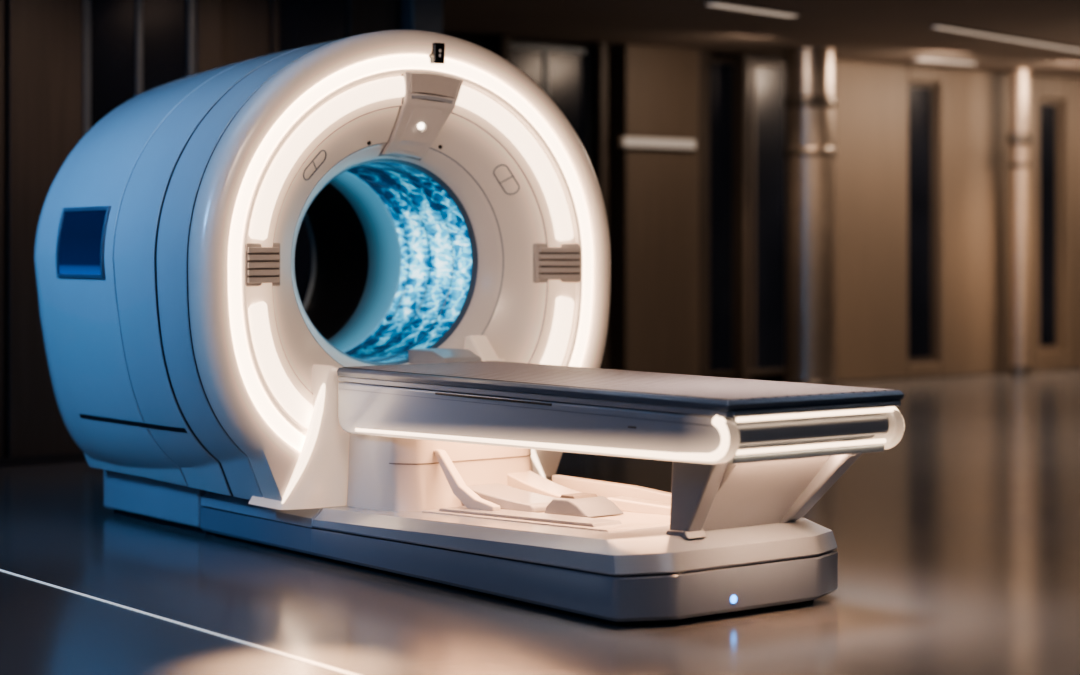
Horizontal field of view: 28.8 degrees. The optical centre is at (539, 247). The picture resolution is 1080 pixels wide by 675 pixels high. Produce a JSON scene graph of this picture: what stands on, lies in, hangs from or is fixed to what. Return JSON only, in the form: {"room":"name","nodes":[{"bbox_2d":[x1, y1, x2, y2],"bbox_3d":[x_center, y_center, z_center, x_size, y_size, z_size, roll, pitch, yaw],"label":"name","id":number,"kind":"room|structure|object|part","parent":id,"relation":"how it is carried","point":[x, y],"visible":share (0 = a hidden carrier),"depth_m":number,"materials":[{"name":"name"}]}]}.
{"room":"radiology room","nodes":[
{"label":"radiology room","id":0,"kind":"room"},
{"bbox_2d":[4,0,5,456],"bbox_3d":[-5.617,-0.245,10.009,11.600,2.950,0.200,0,0,-38],"label":"wall","id":1,"kind":"structure","parent":0,"point":[4,0],"depth_m":11.88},
{"bbox_2d":[0,0,3,457],"bbox_3d":[-4.047,-0.245,11.068,2.580,2.950,0.032,0,0,-37],"label":"trim","id":2,"kind":"structure","parent":1,"relation":"attached to","point":[1,1],"depth_m":11.83,"materials":[{"name":"brown wood"}]},
{"bbox_2d":[0,453,86,467],"bbox_3d":[-5.135,1.205,10.202,10.600,0.050,0.081,0,0,-37],"label":"baseboard","id":3,"kind":"structure","parent":1,"relation":"attached to","point":[76,457],"depth_m":11.93,"materials":[{"name":"black"}]},
{"bbox_2d":[6,0,82,457],"bbox_3d":[-2.823,-0.245,11.995,0.450,2.950,0.050,0,0,-38],"label":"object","id":4,"kind":"structure","parent":1,"relation":"attached to","point":[44,38],"depth_m":11.93,"materials":[{"name":"brown wood"}]},
{"bbox_2d":[83,0,195,135],"bbox_3d":[-2.362,-0.270,12.355,0.720,2.800,0.080,0,0,-37],"label":"window","id":5,"kind":"structure","parent":1,"relation":"in","point":[131,48],"depth_m":12.32,"materials":[{"name":"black glass"}]},
{"bbox_2d":[196,0,221,73],"bbox_3d":[-1.997,-0.245,12.610,0.170,2.950,0.080,0,0,-37],"label":"trim","id":6,"kind":"structure","parent":1,"relation":"attached to","point":[208,12],"depth_m":12.57,"materials":[{"name":"brown wood"}]},
{"bbox_2d":[222,0,269,65],"bbox_3d":[-1.802,-0.245,12.791,0.360,2.950,0.030,0,0,-37],"label":"trim","id":7,"kind":"structure","parent":1,"relation":"attached to","point":[245,23],"depth_m":12.78,"materials":[{"name":"brown wood"}]},
{"bbox_2d":[270,0,355,303],"bbox_3d":[-1.418,-0.270,13.079,0.600,2.800,0.080,0,0,-37],"label":"window","id":8,"kind":"structure","parent":1,"relation":"in","point":[294,24],"depth_m":13.03,"materials":[{"name":"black glass"}]},
{"bbox_3d":[-1.418,-0.270,13.079,0.600,2.800,0.080,0,0,-38],"label":"frame","id":9,"kind":"part","parent":8,"relation":"part of","materials":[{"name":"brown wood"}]},
{"bbox_2d":[356,0,396,34],"bbox_3d":[-1.050,-0.245,13.355,0.320,2.950,0.050,0,0,-37],"label":"trim","id":10,"kind":"structure","parent":1,"relation":"attached to","point":[371,15],"depth_m":13.33,"materials":[{"name":"brown wood"}]},
{"bbox_2d":[0,369,1079,674],"bbox_3d":[4.875,1.280,8.984,27.000,0.100,22.000,0,0,-37],"label":"floor","id":11,"kind":"structure","parent":0,"point":[958,541],"depth_m":7.49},
{"bbox_2d":[0,569,356,674],"bbox_3d":[-1.650,1.229,7.495,0.014,0.002,5.069,0,0,-38],"label":"floor line","id":12,"kind":"object","parent":11,"relation":"on","point":[170,620],"depth_m":6.84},
{"bbox_2d":[34,29,610,558],"bbox_3d":[-1.000,0.164,9.350,2.042,2.133,1.847,0,0,-38],"label":"scanner","id":13,"kind":"object","parent":11,"relation":"on","point":[452,211],"visible":0.83,"depth_m":8.81,"materials":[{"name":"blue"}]},
{"bbox_2d":[245,243,279,286],"bbox_3d":[-1.100,0.065,8.271,0.040,0.170,0.223,0,0,34],"label":"vent","id":14,"kind":"object","parent":13,"relation":"attached to","point":[262,260],"depth_m":8.24,"materials":[{"name":"grey plastic"}]},
{"bbox_2d":[282,383,324,503],"bbox_3d":[-0.934,0.770,8.300,0.199,0.464,0.044,0,0,-38],"label":"light","id":15,"kind":"object","parent":13,"relation":"on","point":[303,424],"depth_m":8.30,"materials":[{"name":"white plastic"}]},
{"bbox_3d":[-0.647,0.060,8.892,0.926,0.874,0.033,0,0,-37],"label":"bore trim","id":16,"kind":"part","parent":13,"relation":"part of","materials":[{"name":"blue plastic"}]},
{"bbox_3d":[-0.569,0.060,8.790,1.696,1.600,0.284,0,0,-38],"label":"panel","id":17,"kind":"part","parent":13,"relation":"part of","materials":[{"name":"white plastic"}]},
{"bbox_3d":[-0.508,-0.554,8.803,0.293,0.351,0.243,0,0,-38],"label":"control panel","id":18,"kind":"part","parent":13,"relation":"part of","materials":[{"name":"white plastic"}]},
{"bbox_2d":[531,449,544,477],"bbox_3d":[-0.053,0.770,8.976,0.199,0.464,0.044,0,0,-38],"label":"light","id":19,"kind":"object","parent":13,"relation":"attached to","point":[537,456],"depth_m":9.01,"materials":[{"name":"white plastic"}]},
{"bbox_2d":[533,243,580,282],"bbox_3d":[0.069,0.065,9.168,0.223,0.170,0.040,0,0,-19],"label":"vent","id":20,"kind":"object","parent":13,"relation":"attached to","point":[552,262],"depth_m":9.14,"materials":[{"name":"grey plastic"}]},
{"bbox_2d":[397,0,442,33],"bbox_3d":[-0.781,-0.235,13.530,0.320,2.930,0.300,0,0,-37],"label":"support post","id":21,"kind":"object","parent":11,"relation":"on","point":[425,15],"visible":0.02,"depth_m":13.45,"materials":[{"name":"black metal"}]},
{"bbox_2d":[311,361,904,624],"bbox_3d":[0.205,0.851,7.662,1.020,0.759,2.296,0,0,-38],"label":"table","id":22,"kind":"object","parent":11,"relation":"on","point":[444,489],"visible":1,"depth_m":7.20,"materials":[{"name":"white plastic"}]},
{"bbox_3d":[-0.281,0.885,8.001,0.040,0.210,0.397,0,0,-38],"label":"lift arm","id":23,"kind":"part","parent":22,"relation":"part of"},
{"bbox_3d":[-0.088,0.630,7.433,0.045,0.200,2.289,0,0,-38],"label":"panel","id":24,"kind":"part","parent":22,"relation":"part of","materials":[{"name":"white plastic"}]},
{"bbox_2d":[422,475,670,531],"bbox_3d":[0.185,0.967,7.798,1.276,0.115,1.306,0,0,0],"label":"tray","id":25,"kind":"object","parent":22,"relation":"on","point":[467,503],"depth_m":7.83,"materials":[{"name":"white plastic"}]},
{"bbox_3d":[0.526,0.807,6.952,0.075,0.305,0.227,0,0,-38],"label":"support leg","id":26,"kind":"part","parent":22,"relation":"part of","materials":[{"name":"white plastic"}]},
{"bbox_2d":[730,595,736,602],"bbox_3d":[0.641,1.164,6.971,0.028,0.028,0.010,0,0,-37],"label":"light","id":27,"kind":"object","parent":22,"relation":"on","point":[733,598],"depth_m":6.96,"materials":[{"name":"plastic"}]},
{"bbox_3d":[0.726,0.814,7.098,0.430,0.308,0.376,0,0,-38],"label":"support panel","id":28,"kind":"part","parent":22,"relation":"part of","materials":[{"name":"white plastic"}]},
{"bbox_2d":[736,438,885,454],"bbox_3d":[0.880,0.640,6.782,0.668,0.015,0.016,0,0,-38],"label":"light","id":29,"kind":"object","parent":22,"relation":"on","point":[871,445],"depth_m":6.79,"materials":[{"name":"white plastic"}]},
{"bbox_2d":[736,407,893,421],"bbox_3d":[0.892,0.536,6.766,0.698,0.015,0.016,0,0,-38],"label":"light","id":30,"kind":"object","parent":22,"relation":"on","point":[888,412],"depth_m":6.75,"materials":[{"name":"white plastic"}]},
{"bbox_3d":[0.893,0.516,6.765,0.748,0.017,0.023,0,0,-37],"label":"trim","id":31,"kind":"part","parent":22,"relation":"part of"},
{"bbox_3d":[0.944,0.810,7.217,0.070,0.310,0.408,0,0,-38],"label":"support leg","id":32,"kind":"part","parent":22,"relation":"part of","materials":[{"name":"white plastic"}]},
{"bbox_3d":[0.501,0.630,7.885,0.045,0.200,2.289,0,0,-38],"label":"panel","id":33,"kind":"part","parent":22,"relation":"part of","materials":[{"name":"white plastic"}]},
{"bbox_2d":[783,48,836,384],"bbox_3d":[2.345,-0.245,18.261,0.464,2.950,0.464,0,0,0],"label":"column","id":34,"kind":"structure","parent":11,"relation":"on","point":[810,101],"depth_m":18.07,"materials":[{"name":"metal"}]},
{"bbox_2d":[1007,69,1033,375],"bbox_3d":[4.627,-0.245,20.264,0.252,2.950,0.252,0,0,27],"label":"column","id":35,"kind":"structure","parent":11,"relation":"on","point":[1020,138],"depth_m":20.19,"materials":[{"name":"metal"}]},
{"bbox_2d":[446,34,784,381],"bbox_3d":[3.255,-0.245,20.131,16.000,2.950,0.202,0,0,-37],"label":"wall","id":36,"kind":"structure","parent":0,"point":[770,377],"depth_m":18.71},
{"bbox_2d":[464,39,491,50],"bbox_3d":[-0.685,-0.270,16.806,0.700,2.800,0.080,0,0,-37],"label":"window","id":37,"kind":"structure","parent":36,"relation":"in","point":[486,44],"depth_m":16.94,"materials":[{"name":"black glass"}]},
{"bbox_2d":[481,34,509,61],"bbox_3d":[-0.361,-0.245,17.041,0.100,2.950,0.300,0,0,-38],"label":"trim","id":38,"kind":"structure","parent":36,"relation":"attached to","point":[500,43],"depth_m":16.93,"materials":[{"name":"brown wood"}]},
{"bbox_2d":[510,43,590,160],"bbox_3d":[0.037,-0.270,17.360,0.920,2.800,0.080,0,0,-37],"label":"window","id":39,"kind":"structure","parent":36,"relation":"in","point":[564,73],"depth_m":17.48,"materials":[{"name":"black glass"}]},
{"bbox_2d":[579,42,607,368],"bbox_3d":[0.448,-0.245,17.662,0.100,2.950,0.300,0,0,-37],"label":"trim","id":40,"kind":"structure","parent":36,"relation":"attached to","point":[599,50],"depth_m":17.55,"materials":[{"name":"brown wood"}]},
{"bbox_2d":[608,44,698,374],"bbox_3d":[0.963,-0.245,18.058,0.840,2.950,0.300,0,0,-38],"label":"wall panel","id":41,"kind":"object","parent":36,"relation":"attached to","point":[653,91],"depth_m":17.87,"materials":[{"name":"brown wood"}]},
{"bbox_2d":[616,136,697,150],"bbox_3d":[1.005,-0.890,17.856,0.880,0.100,0.070,0,0,-38],"label":"wall light","id":42,"kind":"object","parent":36,"relation":"attached to","point":[638,142],"visible":1,"depth_m":17.80,"materials":[{"name":"white plastic"}]},
{"bbox_2d":[699,50,709,375],"bbox_3d":[1.344,-0.245,18.350,0.120,2.950,0.300,0,0,-37],"label":"trim","id":43,"kind":"structure","parent":36,"relation":"attached to","point":[704,55],"depth_m":18.23,"materials":[{"name":"brown wood"}]},
{"bbox_2d":[722,53,748,378],"bbox_3d":[1.733,-0.245,18.648,0.080,2.950,0.300,0,0,-38],"label":"trim","id":44,"kind":"structure","parent":36,"relation":"attached to","point":[740,68],"depth_m":18.54,"materials":[{"name":"brown wood"}]},
{"bbox_2d":[710,57,784,376],"bbox_3d":[1.897,-0.270,18.787,1.290,2.800,0.080,0,0,-37],"label":"window","id":45,"kind":"structure","parent":36,"relation":"in","point":[766,79],"depth_m":18.76,"materials":[{"name":"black glass"}]},
{"bbox_2d":[835,60,907,381],"bbox_3d":[2.899,-0.245,19.543,1.220,2.950,0.300,0,0,-37],"label":"wall panel","id":46,"kind":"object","parent":36,"relation":"attached to","point":[871,111],"depth_m":19.49,"materials":[{"name":"brown wood"}]},
{"bbox_2d":[908,82,935,362],"bbox_3d":[3.586,-0.240,20.020,0.450,2.660,0.080,0,0,-37],"label":"window","id":47,"kind":"structure","parent":36,"relation":"in","point":[921,96],"depth_m":20.04,"materials":[{"name":"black glass"}]},
{"bbox_2d":[908,66,940,83],"bbox_3d":[3.562,-1.645,20.052,0.450,0.150,0.300,0,0,-38],"label":"trim","id":48,"kind":"structure","parent":36,"relation":"attached to","point":[916,74],"depth_m":19.93,"materials":[{"name":"brown wood"}]},
{"bbox_2d":[908,362,940,377],"bbox_3d":[3.562,1.160,20.052,0.450,0.140,0.300,0,0,-38],"label":"trim","id":49,"kind":"structure","parent":36,"relation":"attached to","point":[925,369],"depth_m":19.92,"materials":[{"name":"brown wood"}]},
{"bbox_2d":[936,68,1039,376],"bbox_3d":[4.319,-0.245,20.633,1.460,2.950,0.300,0,0,-37],"label":"wall panel","id":50,"kind":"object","parent":36,"relation":"attached to","point":[973,108],"depth_m":20.37,"materials":[{"name":"brown wood"}]},
{"bbox_2d":[1040,99,1060,350],"bbox_3d":[5.081,-0.230,21.167,0.400,2.520,0.080,0,0,-37],"label":"window","id":51,"kind":"structure","parent":36,"relation":"in","point":[1050,110],"depth_m":21.20,"materials":[{"name":"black glass"}]},
{"bbox_2d":[1039,350,1065,370],"bbox_3d":[5.057,1.130,21.199,0.400,0.200,0.300,0,0,-37],"label":"wall panel","id":52,"kind":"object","parent":36,"relation":"attached to","point":[1050,360],"depth_m":21.08,"materials":[{"name":"brown wood"}]},
{"bbox_2d":[1040,76,1065,100],"bbox_3d":[5.057,-1.605,21.199,0.400,0.230,0.300,0,0,-37],"label":"trim","id":53,"kind":"structure","parent":36,"relation":"attached to","point":[1051,88],"depth_m":21.08,"materials":[{"name":"brown wood"}]},
{"bbox_2d":[1060,78,1079,369],"bbox_3d":[5.977,-0.245,21.905,1.920,2.950,0.300,0,0,-37],"label":"wall panel","id":54,"kind":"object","parent":36,"relation":"attached to","point":[1070,107],"depth_m":21.24,"materials":[{"name":"brown wood"}]},
{"bbox_2d":[443,0,1079,78],"bbox_3d":[4.875,-1.770,8.984,27.000,0.100,22.000,0,0,-37],"label":"ceiling","id":55,"kind":"structure","parent":0,"point":[872,31],"depth_m":16.41,"materials":[{"name":"paint"}]},
{"bbox_2d":[703,1,801,16],"bbox_3d":[1.530,-1.709,15.075,0.130,0.022,1.039,0,0,41],"label":"recessed light","id":56,"kind":"object","parent":55,"relation":"in","point":[720,4],"visible":1,"depth_m":15.00,"materials":[{"name":"paint"}]},
{"bbox_2d":[909,57,979,64],"bbox_3d":[3.700,-1.709,19.225,0.790,0.022,0.140,0,0,-37],"label":"recessed light","id":57,"kind":"object","parent":55,"relation":"in","point":[926,59],"visible":1,"depth_m":19.15,"materials":[{"name":"paint"}]},
{"bbox_2d":[913,59,975,64],"bbox_3d":[3.700,-1.703,19.225,0.750,0.010,0.100,0,0,-37],"label":"diffuser","id":58,"kind":"object","parent":57,"relation":"attached to","point":[927,60],"depth_m":19.20,"materials":[{"name":"white plastic"}]},
{"bbox_2d":[929,24,1079,51],"bbox_3d":[4.075,-1.709,17.450,0.100,0.022,3.273,0,0,39],"label":"recessed light","id":59,"kind":"object","parent":55,"relation":"in","point":[938,26],"visible":1,"depth_m":17.01,"materials":[{"name":"paint"}]}
]}

